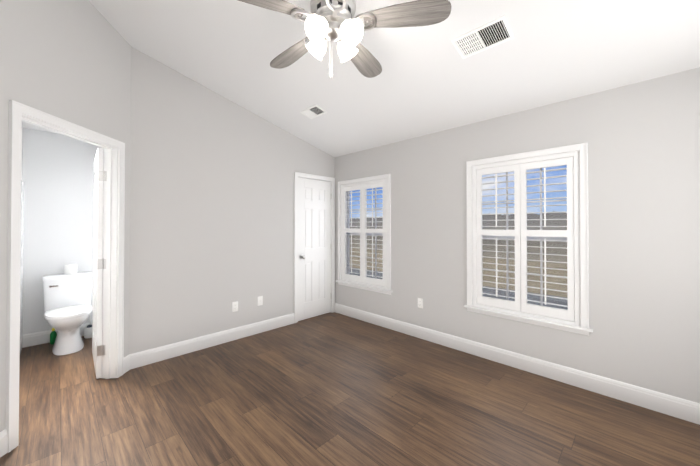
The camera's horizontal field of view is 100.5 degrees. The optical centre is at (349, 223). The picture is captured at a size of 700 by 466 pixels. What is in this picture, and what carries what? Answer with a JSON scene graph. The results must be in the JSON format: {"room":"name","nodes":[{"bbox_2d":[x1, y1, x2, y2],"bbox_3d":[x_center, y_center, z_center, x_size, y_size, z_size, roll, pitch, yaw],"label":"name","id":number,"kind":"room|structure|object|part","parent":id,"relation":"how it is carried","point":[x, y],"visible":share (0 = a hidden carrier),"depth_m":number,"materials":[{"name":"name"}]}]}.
{"room":"empty bedroom","nodes":[
{"label":"empty bedroom","id":0,"kind":"room"},
{"bbox_2d":[22,121,59,133],"bbox_3d":[-2.610,-1.121,2.752,2.267,0.100,0.880,-1,-1,45],"label":"ceiling","id":1,"kind":"structure","parent":0,"point":[28,125],"depth_m":3.23,"materials":[{"name":"paint"}]},
{"bbox_2d":[21,126,101,334],"bbox_3d":[-2.616,0.099,2.748,2.368,2.540,1.000,-1,-1,45],"label":"wall","id":2,"kind":"structure","parent":0,"point":[57,174],"depth_m":3.40,"materials":[{"name":"paint"}]},
{"bbox_2d":[20,180,23,353],"bbox_3d":[-3.136,0.459,2.737,1.400,1.820,0.010,-1,-1,45],"label":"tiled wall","id":3,"kind":"structure","parent":2,"relation":"attached to","point":[21,262],"depth_m":3.11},
{"bbox_2d":[92,148,103,378],"bbox_3d":[-2.444,0.347,2.868,0.788,2.025,0.126,-1,-1,45],"label":"bathroom door","id":4,"kind":"structure","parent":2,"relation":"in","point":[98,259],"depth_m":2.58,"materials":[{"name":"white wood"}]},
{"bbox_2d":[0,312,699,465],"bbox_3d":[-0.447,1.426,2.387,6.500,0.120,4.120,-1,-1,45],"label":"floor","id":5,"kind":"structure","parent":0,"point":[332,389],"depth_m":2.11,"materials":[{"name":"brown wood"}]},
{"bbox_2d":[50,328,56,343],"bbox_3d":[-3.400,1.286,3.338,0.056,0.176,0.056,-1,-1,45],"label":"bottle","id":6,"kind":"object","parent":5,"relation":"on","point":[53,333],"visible":0.88,"depth_m":3.32,"materials":[{"name":"green plastic"}]},
{"bbox_2d":[42,271,92,354],"bbox_3d":[-3.114,0.980,3.227,0.727,0.787,0.428,-1,-1,45],"label":"toilet","id":7,"kind":"object","parent":5,"relation":"on","point":[67,306],"visible":1,"depth_m":3.23,"materials":[{"name":"white ceramic"}]},
{"bbox_2d":[64,264,76,273],"bbox_3d":[-3.282,0.535,3.425,0.110,0.103,0.110,-1,-1,45],"label":"toilet paper roll","id":8,"kind":"object","parent":7,"relation":"on","point":[70,269],"visible":1,"depth_m":3.38,"materials":[{"name":"white paper"}]},
{"bbox_2d":[84,314,91,337],"bbox_3d":[-3.153,1.225,3.544,0.128,0.301,0.128,-1,-1,45],"label":"toilet brush","id":9,"kind":"object","parent":5,"relation":"on","point":[88,331],"visible":0.62,"depth_m":3.49,"materials":[{"name":"white plastic"}]},
{"bbox_2d":[0,0,699,431],"bbox_3d":[-0.422,-0.264,2.427,5.940,3.260,3.648,-1,-1,45],"label":"wall","id":10,"kind":"structure","parent":0,"point":[208,232],"depth_m":2.78,"materials":[{"name":"paint"}]},
{"bbox_2d":[5,100,124,452],"bbox_3d":[-2.117,0.313,2.190,0.158,2.102,0.909,0,-1,-2],"label":"door frame","id":11,"kind":"structure","parent":10,"relation":"attached to","point":[113,257],"depth_m":2.21,"materials":[{"name":"white wood"}]},
{"bbox_2d":[232,301,237,311],"bbox_3d":[-1.361,0.985,3.452,0.008,0.115,0.070,-1,-1,45],"label":"electrical outlet","id":12,"kind":"object","parent":10,"relation":"attached to","point":[234,306],"visible":1,"depth_m":3.44,"materials":[{"name":"white plastic"}]},
{"bbox_2d":[257,296,262,305],"bbox_3d":[-1.134,0.977,3.678,0.012,0.115,0.070,-1,-1,45],"label":"jack","id":13,"kind":"object","parent":10,"relation":"attached to","point":[259,300],"visible":1,"depth_m":3.67,"materials":[{"name":"white plastic"}]},
{"bbox_2d":[298,177,330,320],"bbox_3d":[-0.503,0.361,4.305,0.106,2.027,0.625,-1,-1,45],"label":"closet door","id":14,"kind":"structure","parent":10,"relation":"in","point":[314,248],"depth_m":4.30,"materials":[{"name":"white wood"}]},
{"bbox_2d":[294,172,334,322],"bbox_3d":[-0.531,0.332,4.329,0.083,2.102,0.749,-1,-1,45],"label":"door frame","id":15,"kind":"structure","parent":10,"relation":"attached to","point":[312,176],"depth_m":4.20,"materials":[{"name":"white wood"}]},
{"bbox_2d":[0,303,699,456],"bbox_3d":[-0.433,1.296,2.402,5.700,0.140,3.360,-1,-1,45],"label":"baseboard","id":16,"kind":"structure","parent":10,"relation":"attached to","point":[678,407],"depth_m":2.85,"materials":[{"name":"white wood"}]},
{"bbox_2d":[336,174,392,294],"bbox_3d":[0.216,0.143,4.203,1.054,1.587,0.193,-1,-1,45],"label":"window","id":17,"kind":"structure","parent":10,"relation":"in","point":[346,277],"depth_m":4.16,"materials":[{"name":"white wood"}]},
{"bbox_2d":[418,298,422,307],"bbox_3d":[0.844,0.956,3.499,0.070,0.115,0.008,-1,-1,45],"label":"outlet","id":18,"kind":"object","parent":10,"relation":"attached to","point":[420,302],"visible":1,"depth_m":3.49,"materials":[{"name":"white plastic"}]},
{"bbox_2d":[464,142,592,335],"bbox_3d":[1.643,0.131,2.787,1.054,1.587,0.193,-1,-1,45],"label":"window","id":19,"kind":"structure","parent":10,"relation":"in","point":[574,318],"depth_m":2.72,"materials":[{"name":"white wood"}]},
{"bbox_2d":[89,0,699,156],"bbox_3d":[0.096,-1.539,1.931,4.490,1.016,3.640,-1,-1,45],"label":"ceiling","id":20,"kind":"structure","parent":0,"point":[428,79],"depth_m":2.37,"materials":[{"name":"paint"}]},
{"bbox_2d":[300,105,326,118],"bbox_3d":[-0.423,-1.290,3.372,0.300,0.046,0.167,-1,-1,45],"label":"ceiling vent","id":21,"kind":"object","parent":20,"relation":"in","point":[313,111],"visible":1,"depth_m":3.36,"materials":[{"name":"white plastic"}]},
{"bbox_2d":[238,0,450,78],"bbox_3d":[-0.137,-1.206,1.780,1.242,0.707,1.294,-1,-1,45],"label":"ceiling fan","id":22,"kind":"object","parent":20,"relation":"hanging from","point":[330,20],"visible":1,"depth_m":1.68,"materials":[{"name":"grey wood"}]},
{"bbox_3d":[-0.100,-1.091,1.740,0.392,0.133,0.392,-1,-1,45],"label":"glass","id":23,"kind":"part","parent":22,"relation":"part of","materials":[{"name":"white glass"}]},
{"bbox_2d":[451,15,514,58],"bbox_3d":[0.929,-1.298,2.051,0.360,0.055,0.206,-1,-1,45],"label":"ceiling vent","id":24,"kind":"object","parent":20,"relation":"in","point":[495,32],"visible":1,"depth_m":2.04,"materials":[{"name":"white plastic"}]},
{"label":"outside","id":25,"kind":"structure","parent":0,"visible":0},
{"bbox_2d":[350,165,567,309],"bbox_3d":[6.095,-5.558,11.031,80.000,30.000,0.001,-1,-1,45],"label":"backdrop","id":26,"kind":"structure","parent":25,"point":[355,222],"depth_m":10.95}
]}

